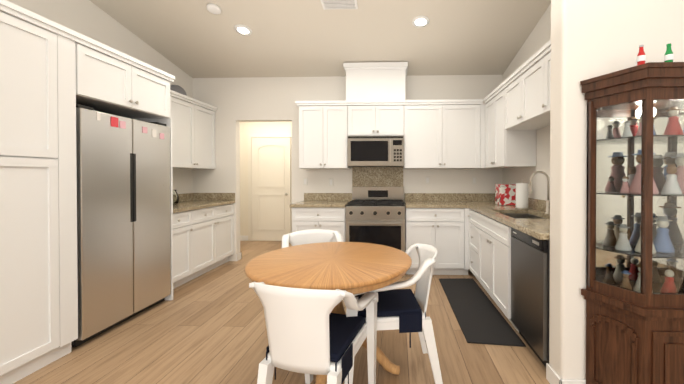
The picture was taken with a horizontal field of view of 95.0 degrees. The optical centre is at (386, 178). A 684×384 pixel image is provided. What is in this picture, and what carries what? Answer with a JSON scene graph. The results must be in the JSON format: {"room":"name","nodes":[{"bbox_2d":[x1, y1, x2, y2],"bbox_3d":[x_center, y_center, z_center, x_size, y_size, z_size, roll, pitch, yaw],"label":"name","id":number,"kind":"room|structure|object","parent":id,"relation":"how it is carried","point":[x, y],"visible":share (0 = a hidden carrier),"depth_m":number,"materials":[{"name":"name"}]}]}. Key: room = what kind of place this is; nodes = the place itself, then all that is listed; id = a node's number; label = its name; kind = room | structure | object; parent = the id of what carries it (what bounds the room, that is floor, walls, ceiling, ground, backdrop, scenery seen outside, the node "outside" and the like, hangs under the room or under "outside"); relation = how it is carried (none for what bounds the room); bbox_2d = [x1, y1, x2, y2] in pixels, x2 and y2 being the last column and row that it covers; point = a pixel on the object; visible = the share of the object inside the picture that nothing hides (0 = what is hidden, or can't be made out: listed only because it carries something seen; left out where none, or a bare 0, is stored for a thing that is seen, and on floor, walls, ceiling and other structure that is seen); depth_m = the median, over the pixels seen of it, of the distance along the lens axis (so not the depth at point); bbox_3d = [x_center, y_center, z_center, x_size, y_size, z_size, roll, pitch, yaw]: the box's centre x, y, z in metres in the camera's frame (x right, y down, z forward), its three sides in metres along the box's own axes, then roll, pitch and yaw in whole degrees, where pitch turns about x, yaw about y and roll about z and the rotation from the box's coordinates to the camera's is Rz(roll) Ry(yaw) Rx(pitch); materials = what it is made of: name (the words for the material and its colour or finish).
{"room":"kitchen","nodes":[
{"label":"kitchen","id":0,"kind":"room"},
{"bbox_2d":[7,0,192,193],"bbox_3d":[-3.109,-0.878,0.901,0.120,4.300,7.820,0,1,2],"label":"wall","id":1,"kind":"structure","parent":0,"point":[89,19],"depth_m":3.33,"materials":[{"name":"white paint"}]},
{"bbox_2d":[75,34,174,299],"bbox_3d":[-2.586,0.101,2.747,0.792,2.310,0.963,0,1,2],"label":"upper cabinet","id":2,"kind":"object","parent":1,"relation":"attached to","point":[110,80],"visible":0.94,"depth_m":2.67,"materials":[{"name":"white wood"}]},
{"bbox_2d":[170,94,173,167],"bbox_3d":[-2.782,-0.584,3.501,0.347,0.887,0.540,0,1,2],"label":"upper cabinet","id":3,"kind":"object","parent":1,"relation":"attached to","point":[171,95],"depth_m":3.80,"materials":[{"name":"white wood"}]},
{"bbox_2d":[173,193,193,202],"bbox_3d":[-2.931,0.272,3.970,0.018,0.112,1.450,0,1,2],"label":"backsplash","id":4,"kind":"structure","parent":1,"relation":"attached to","point":[186,196],"depth_m":4.49,"materials":[{"name":"stone"}]},
{"bbox_2d":[174,94,215,168],"bbox_3d":[-2.759,-0.590,4.169,0.347,0.887,1.024,0,1,2],"label":"upper cabinet","id":5,"kind":"object","parent":1,"relation":"attached to","point":[193,133],"depth_m":4.17,"materials":[{"name":"white wood"}]},
{"bbox_2d":[170,85,186,95],"bbox_3d":[-2.735,-1.145,4.038,0.250,0.155,0.250,0,1,2],"label":"decorative bowl","id":6,"kind":"object","parent":5,"relation":"on","point":[178,89],"visible":0.52,"depth_m":3.97,"materials":[{"name":"grey metal"}]},
{"bbox_2d":[240,121,291,235],"bbox_3d":[-2.330,-0.075,6.215,2.190,2.600,0.120,0,1,2],"label":"wall","id":7,"kind":"structure","parent":0,"point":[273,127],"depth_m":6.16,"materials":[{"name":"beige paint"}]},
{"bbox_2d":[240,235,247,240],"bbox_3d":[-3.022,1.176,6.183,0.570,0.100,0.013,0,1,2],"label":"baseboard","id":8,"kind":"structure","parent":7,"relation":"attached to","point":[242,238],"depth_m":6.17,"materials":[{"name":"white wood"}]},
{"bbox_2d":[248,134,291,240],"bbox_3d":[-2.264,0.166,6.096,0.940,2.120,0.110,0,1,2],"label":"hall door","id":9,"kind":"structure","parent":7,"relation":"in","point":[269,188],"depth_m":6.12,"materials":[{"name":"beige paint"}]},
{"bbox_2d":[13,241,549,383],"bbox_3d":[0.233,1.297,1.495,8.000,0.060,9.800,0,1,2],"label":"floor","id":10,"kind":"structure","parent":0,"point":[208,327],"depth_m":2.29,"materials":[{"name":"brown wood"}]},
{"bbox_2d":[0,0,79,383],"bbox_3d":[-2.620,0.110,1.771,0.792,2.310,0.985,0,1,2],"label":"pantry","id":11,"kind":"object","parent":10,"relation":"on","point":[38,262],"visible":1,"depth_m":2.01,"materials":[{"name":"white wood"}]},
{"bbox_2d":[71,104,170,346],"bbox_3d":[-2.592,0.349,2.748,0.742,1.811,0.901,0,1,2],"label":"refrigerator","id":12,"kind":"object","parent":10,"relation":"on","point":[123,226],"visible":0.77,"depth_m":2.60,"materials":[{"name":"grey metal"}]},
{"bbox_2d":[173,209,196,288],"bbox_3d":[-2.642,0.812,3.509,0.627,0.876,0.540,0,1,2],"label":"base cabinet","id":13,"kind":"object","parent":10,"relation":"on","point":[184,223],"depth_m":3.60,"materials":[{"name":"white wood"}]},
{"bbox_2d":[197,203,233,276],"bbox_3d":[-2.619,0.806,4.177,0.627,0.876,1.024,0,1,2],"label":"base cabinet","id":14,"kind":"object","parent":10,"relation":"on","point":[203,240],"depth_m":4.17,"materials":[{"name":"white wood"}]},
{"bbox_2d":[173,200,234,212],"bbox_3d":[-2.617,0.348,3.959,0.648,0.040,1.450,0,1,2],"label":"countertop","id":15,"kind":"structure","parent":14,"relation":"on","point":[183,206],"depth_m":4.07,"materials":[{"name":"stone"}]},
{"bbox_2d":[173,190,178,204],"bbox_3d":[-2.723,0.232,3.970,0.130,0.190,0.130,0,1,2],"label":"glass jar","id":16,"kind":"object","parent":15,"relation":"on","point":[177,201],"visible":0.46,"depth_m":3.97,"materials":[{"name":"clear glass"}]},
{"bbox_2d":[282,229,342,247],"bbox_3d":[-0.562,0.856,2.513,0.516,0.805,0.602,0,1,-23],"label":"chair","id":17,"kind":"object","parent":10,"relation":"on","point":[310,236],"visible":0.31,"depth_m":2.75,"materials":[{"name":"white plastic"}]},
{"bbox_2d":[249,282,377,383],"bbox_3d":[-0.348,0.864,1.613,0.516,0.805,0.602,0,1,14],"label":"chair","id":18,"kind":"object","parent":10,"relation":"on","point":[309,334],"visible":1,"depth_m":1.39,"materials":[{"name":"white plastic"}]},
{"bbox_2d":[292,208,345,241],"bbox_3d":[-0.861,0.805,4.300,0.698,0.875,0.656,0,1,2],"label":"base cabinet","id":19,"kind":"object","parent":10,"relation":"on","point":[333,219],"visible":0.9,"depth_m":4.00,"materials":[{"name":"white wood"}]},
{"bbox_2d":[290,201,349,207],"bbox_3d":[-0.872,0.345,4.303,0.720,0.040,0.642,0,1,2],"label":"countertop","id":20,"kind":"structure","parent":19,"relation":"on","point":[322,204],"depth_m":3.99,"materials":[{"name":"stone"}]},
{"bbox_2d":[245,242,411,383],"bbox_3d":[-0.349,0.885,2.012,1.030,0.746,1.030,0,1,2],"label":"dining table","id":21,"kind":"object","parent":10,"relation":"on","point":[356,267],"visible":0.56,"depth_m":1.84,"materials":[{"name":"brown wood"}]},
{"bbox_2d":[345,187,404,276],"bbox_3d":[-0.128,0.680,4.222,0.756,1.125,0.709,0,1,2],"label":"range","id":22,"kind":"object","parent":10,"relation":"on","point":[374,215],"visible":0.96,"depth_m":3.93,"materials":[{"name":"silver metal"}]},
{"bbox_2d":[344,243,442,383],"bbox_3d":[0.032,0.860,2.052,0.602,0.805,0.516,0,1,-6],"label":"chair","id":23,"kind":"object","parent":10,"relation":"on","point":[403,310],"visible":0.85,"depth_m":1.89,"materials":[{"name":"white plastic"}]},
{"bbox_2d":[405,207,468,274],"bbox_3d":[0.667,0.805,4.247,0.813,0.875,0.656,0,1,2],"label":"base cabinet","id":24,"kind":"object","parent":10,"relation":"on","point":[444,232],"visible":0.9,"depth_m":3.95,"materials":[{"name":"white wood"}]},
{"bbox_2d":[405,201,466,207],"bbox_3d":[0.651,0.345,4.250,0.780,0.040,0.643,0,1,2],"label":"countertop","id":25,"kind":"structure","parent":24,"relation":"on","point":[408,204],"depth_m":3.99,"materials":[{"name":"stone"}]},
{"bbox_2d":[439,278,525,346],"bbox_3d":[0.851,1.246,3.100,0.445,0.011,1.530,0,1,2],"label":"floor mat","id":26,"kind":"object","parent":10,"relation":"on","point":[480,318],"visible":0.86,"depth_m":2.83,"materials":[{"name":"grey rubber"}]},
{"bbox_2d":[468,209,511,292],"bbox_3d":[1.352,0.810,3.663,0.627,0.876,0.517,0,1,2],"label":"base cabinet","id":27,"kind":"object","parent":10,"relation":"on","point":[490,253],"depth_m":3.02,"materials":[{"name":"white wood"}]},
{"bbox_2d":[462,201,549,239],"bbox_3d":[1.329,0.448,3.252,0.645,0.227,2.593,0,1,2],"label":"countertop","id":28,"kind":"structure","parent":27,"relation":"on","point":[534,223],"depth_m":2.95,"materials":[{"name":"stone"}]},
{"bbox_2d":[495,184,515,204],"bbox_3d":[1.540,0.198,3.972,0.230,0.259,0.230,0,1,2],"label":"tin","id":29,"kind":"object","parent":28,"relation":"on","point":[505,194],"visible":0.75,"depth_m":3.86,"materials":[{"name":"red metal"}]},
{"bbox_2d":[515,180,528,208],"bbox_3d":[1.523,0.172,3.482,0.150,0.319,0.150,0,1,2],"label":"paper towel","id":30,"kind":"object","parent":28,"relation":"on","point":[521,195],"visible":1,"depth_m":3.43,"materials":[{"name":"white paper"}]},
{"bbox_2d":[529,171,549,213],"bbox_3d":[1.491,0.129,2.975,0.215,0.414,0.131,0,1,2],"label":"faucet","id":31,"kind":"object","parent":28,"relation":"on","point":[548,189],"visible":0.85,"depth_m":3.00,"materials":[{"name":"silver metal"}]},
{"bbox_2d":[511,227,549,366],"bbox_3d":[1.310,0.825,2.241,0.610,0.872,0.562,0,1,2],"label":"dishwasher","id":32,"kind":"object","parent":10,"relation":"on","point":[530,274],"visible":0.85,"depth_m":2.14,"materials":[{"name":"grey metal"}]},
{"bbox_2d":[580,62,683,383],"bbox_3d":[1.544,0.355,1.626,0.880,1.822,0.300,0,1,2],"label":"curio cabinet","id":33,"kind":"object","parent":10,"relation":"on","point":[633,336],"visible":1,"depth_m":1.66,"materials":[{"name":"brown wood"}]},
{"bbox_2d":[636,45,645,64],"bbox_3d":[1.323,-0.625,1.611,0.040,0.137,0.040,0,1,2],"label":"bottle","id":34,"kind":"object","parent":33,"relation":"on","point":[641,58],"visible":0.75,"depth_m":1.60,"materials":[{"name":"red glass"}]},
{"bbox_2d":[615,106,683,292],"bbox_3d":[1.542,0.115,1.643,0.554,0.990,0.186,0,1,2],"label":"figurines","id":35,"kind":"object","parent":33,"relation":"in","point":[636,189],"depth_m":1.65,"materials":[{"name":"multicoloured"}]},
{"bbox_2d":[664,43,673,61],"bbox_3d":[1.453,-0.625,1.596,0.040,0.137,0.040,0,1,2],"label":"bottle","id":36,"kind":"object","parent":33,"relation":"on","point":[669,56],"visible":0.67,"depth_m":1.59,"materials":[{"name":"green glass"}]},
{"bbox_2d":[90,0,550,77],"bbox_3d":[0.427,-2.239,0.707,7.200,1.549,7.940,0,1,2],"label":"ceiling","id":37,"kind":"structure","parent":0,"point":[285,38],"depth_m":3.62,"materials":[{"name":"beige paint"}]},
{"bbox_2d":[206,3,220,14],"bbox_3d":[-1.778,-1.750,3.208,0.136,0.053,0.136,0,1,2],"label":"smoke detector","id":38,"kind":"object","parent":37,"relation":"attached to","point":[213,8],"visible":0.98,"depth_m":3.18,"materials":[{"name":"white plastic"}]},
{"bbox_2d":[234,25,251,35],"bbox_3d":[-1.636,-1.702,3.555,0.190,0.041,0.187,0,1,2],"label":"recessed light","id":39,"kind":"object","parent":37,"relation":"in","point":[244,29],"visible":1,"depth_m":3.54,"materials":[{"name":"white"}]},
{"bbox_2d":[320,0,357,9],"bbox_3d":[-0.471,-1.768,3.103,0.360,0.048,0.198,0,1,2],"label":"ceiling vent","id":40,"kind":"object","parent":37,"relation":"in","point":[338,4],"visible":1,"depth_m":3.12,"materials":[{"name":"white metal"}]},
{"bbox_2d":[412,16,429,27],"bbox_3d":[0.380,-1.717,3.395,0.190,0.041,0.187,0,1,2],"label":"recessed light","id":41,"kind":"object","parent":37,"relation":"in","point":[419,21],"visible":1,"depth_m":3.39,"materials":[{"name":"white"}]},
{"bbox_2d":[193,75,502,260],"bbox_3d":[-0.827,-0.261,4.680,5.300,3.000,0.120,0,1,2],"label":"wall","id":42,"kind":"structure","parent":0,"point":[235,101],"depth_m":4.63,"materials":[{"name":"white paint"}]},
{"bbox_2d":[194,193,234,199],"bbox_3d":[-2.577,0.265,4.673,0.618,0.112,0.018,0,1,2],"label":"backsplash","id":43,"kind":"structure","parent":42,"relation":"attached to","point":[197,196],"depth_m":4.66,"materials":[{"name":"stone"}]},
{"bbox_2d":[236,252,241,259],"bbox_3d":[-2.797,1.188,4.818,1.113,0.100,0.033,0,1,2],"label":"baseboard","id":44,"kind":"structure","parent":42,"relation":"attached to","point":[238,256],"depth_m":4.75,"materials":[{"name":"white wood"}]},
{"bbox_2d":[303,178,307,184],"bbox_3d":[-1.204,0.039,4.631,0.070,0.114,0.007,0,1,2],"label":"electrical outlet","id":45,"kind":"object","parent":42,"relation":"attached to","point":[305,181],"visible":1,"depth_m":4.63,"materials":[{"name":"white plastic"}]},
{"bbox_2d":[299,102,350,168],"bbox_3d":[-0.861,-0.593,4.442,0.678,0.887,0.348,0,1,2],"label":"upper cabinet","id":46,"kind":"object","parent":42,"relation":"attached to","point":[322,125],"depth_m":4.28,"materials":[{"name":"white wood"}]},
{"bbox_2d":[329,178,332,185],"bbox_3d":[-0.819,0.049,4.618,0.070,0.114,0.007,0,1,2],"label":"electrical outlet","id":47,"kind":"object","parent":42,"relation":"attached to","point":[330,181],"visible":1,"depth_m":4.62,"materials":[{"name":"white plastic"}]},
{"bbox_2d":[343,62,406,101],"bbox_3d":[-0.136,-1.322,4.401,0.810,0.502,0.367,0,1,2],"label":"cover","id":48,"kind":"object","parent":42,"relation":"attached to","point":[365,81],"depth_m":4.21,"materials":[{"name":"white wood"}]},
{"bbox_2d":[347,102,406,137],"bbox_3d":[-0.136,-0.815,4.415,0.770,0.442,0.348,0,1,2],"label":"upper cabinet","id":49,"kind":"object","parent":42,"relation":"attached to","point":[363,118],"depth_m":4.25,"materials":[{"name":"white wood"}]},
{"bbox_2d":[347,136,403,166],"bbox_3d":[-0.137,-0.382,4.369,0.764,0.407,0.444,0,1,2],"label":"microwave","id":50,"kind":"object","parent":49,"relation":"attached to","point":[375,151],"visible":1,"depth_m":4.19,"materials":[{"name":"grey metal"}]},
{"bbox_2d":[304,167,494,200],"bbox_3d":[0.237,0.073,4.574,2.919,0.497,0.018,0,1,2],"label":"backsplash","id":51,"kind":"structure","parent":42,"relation":"attached to","point":[377,176],"depth_m":4.57,"materials":[{"name":"stone"}]},
{"bbox_2d":[404,102,484,168],"bbox_3d":[0.807,-0.592,4.384,1.113,0.887,0.348,0,1,2],"label":"upper cabinet","id":52,"kind":"object","parent":42,"relation":"attached to","point":[443,134],"depth_m":4.22,"materials":[{"name":"white wood"}]},
{"bbox_2d":[502,4,550,200],"bbox_3d":[1.717,-0.499,3.289,0.120,3.500,2.720,0,1,2],"label":"wall","id":53,"kind":"structure","parent":0,"point":[538,38],"depth_m":3.41,"materials":[{"name":"white paint"}]},
{"bbox_2d":[483,84,535,167],"bbox_3d":[1.497,-0.587,3.791,0.347,0.887,0.831,0,1,2],"label":"upper cabinet","id":54,"kind":"object","parent":53,"relation":"attached to","point":[503,149],"depth_m":3.51,"materials":[{"name":"white wood"}]},
{"bbox_2d":[507,56,549,131],"bbox_3d":[1.468,-0.779,2.945,0.347,0.487,0.981,0,1,2],"label":"upper cabinet","id":55,"kind":"object","parent":53,"relation":"attached to","point":[517,108],"depth_m":2.95,"materials":[{"name":"white wood"}]},
{"bbox_2d":[528,198,545,211],"bbox_3d":[1.641,0.278,3.218,0.018,0.112,2.550,0,1,2],"label":"backsplash","id":56,"kind":"structure","parent":53,"relation":"attached to","point":[538,204],"depth_m":3.36,"materials":[{"name":"stone"}]},
{"bbox_2d":[539,44,550,115],"bbox_3d":[1.444,-0.773,2.254,0.347,0.487,0.629,0,1,2],"label":"upper cabinet","id":57,"kind":"object","parent":53,"relation":"attached to","point":[545,56],"depth_m":2.49,"materials":[{"name":"white wood"}]},
{"bbox_2d":[549,0,683,379],"bbox_3d":[2.484,-0.536,1.821,2.925,3.600,0.160,0,1,2],"label":"wall","id":58,"kind":"structure","parent":0,"point":[590,39],"depth_m":1.79,"materials":[{"name":"white paint"}]},
{"bbox_2d":[556,376,585,383],"bbox_3d":[2.474,1.215,1.750,2.938,0.100,0.013,0,1,2],"label":"baseboard","id":59,"kind":"structure","parent":58,"relation":"attached to","point":[558,380],"depth_m":1.79,"materials":[{"name":"white wood"}]}
]}

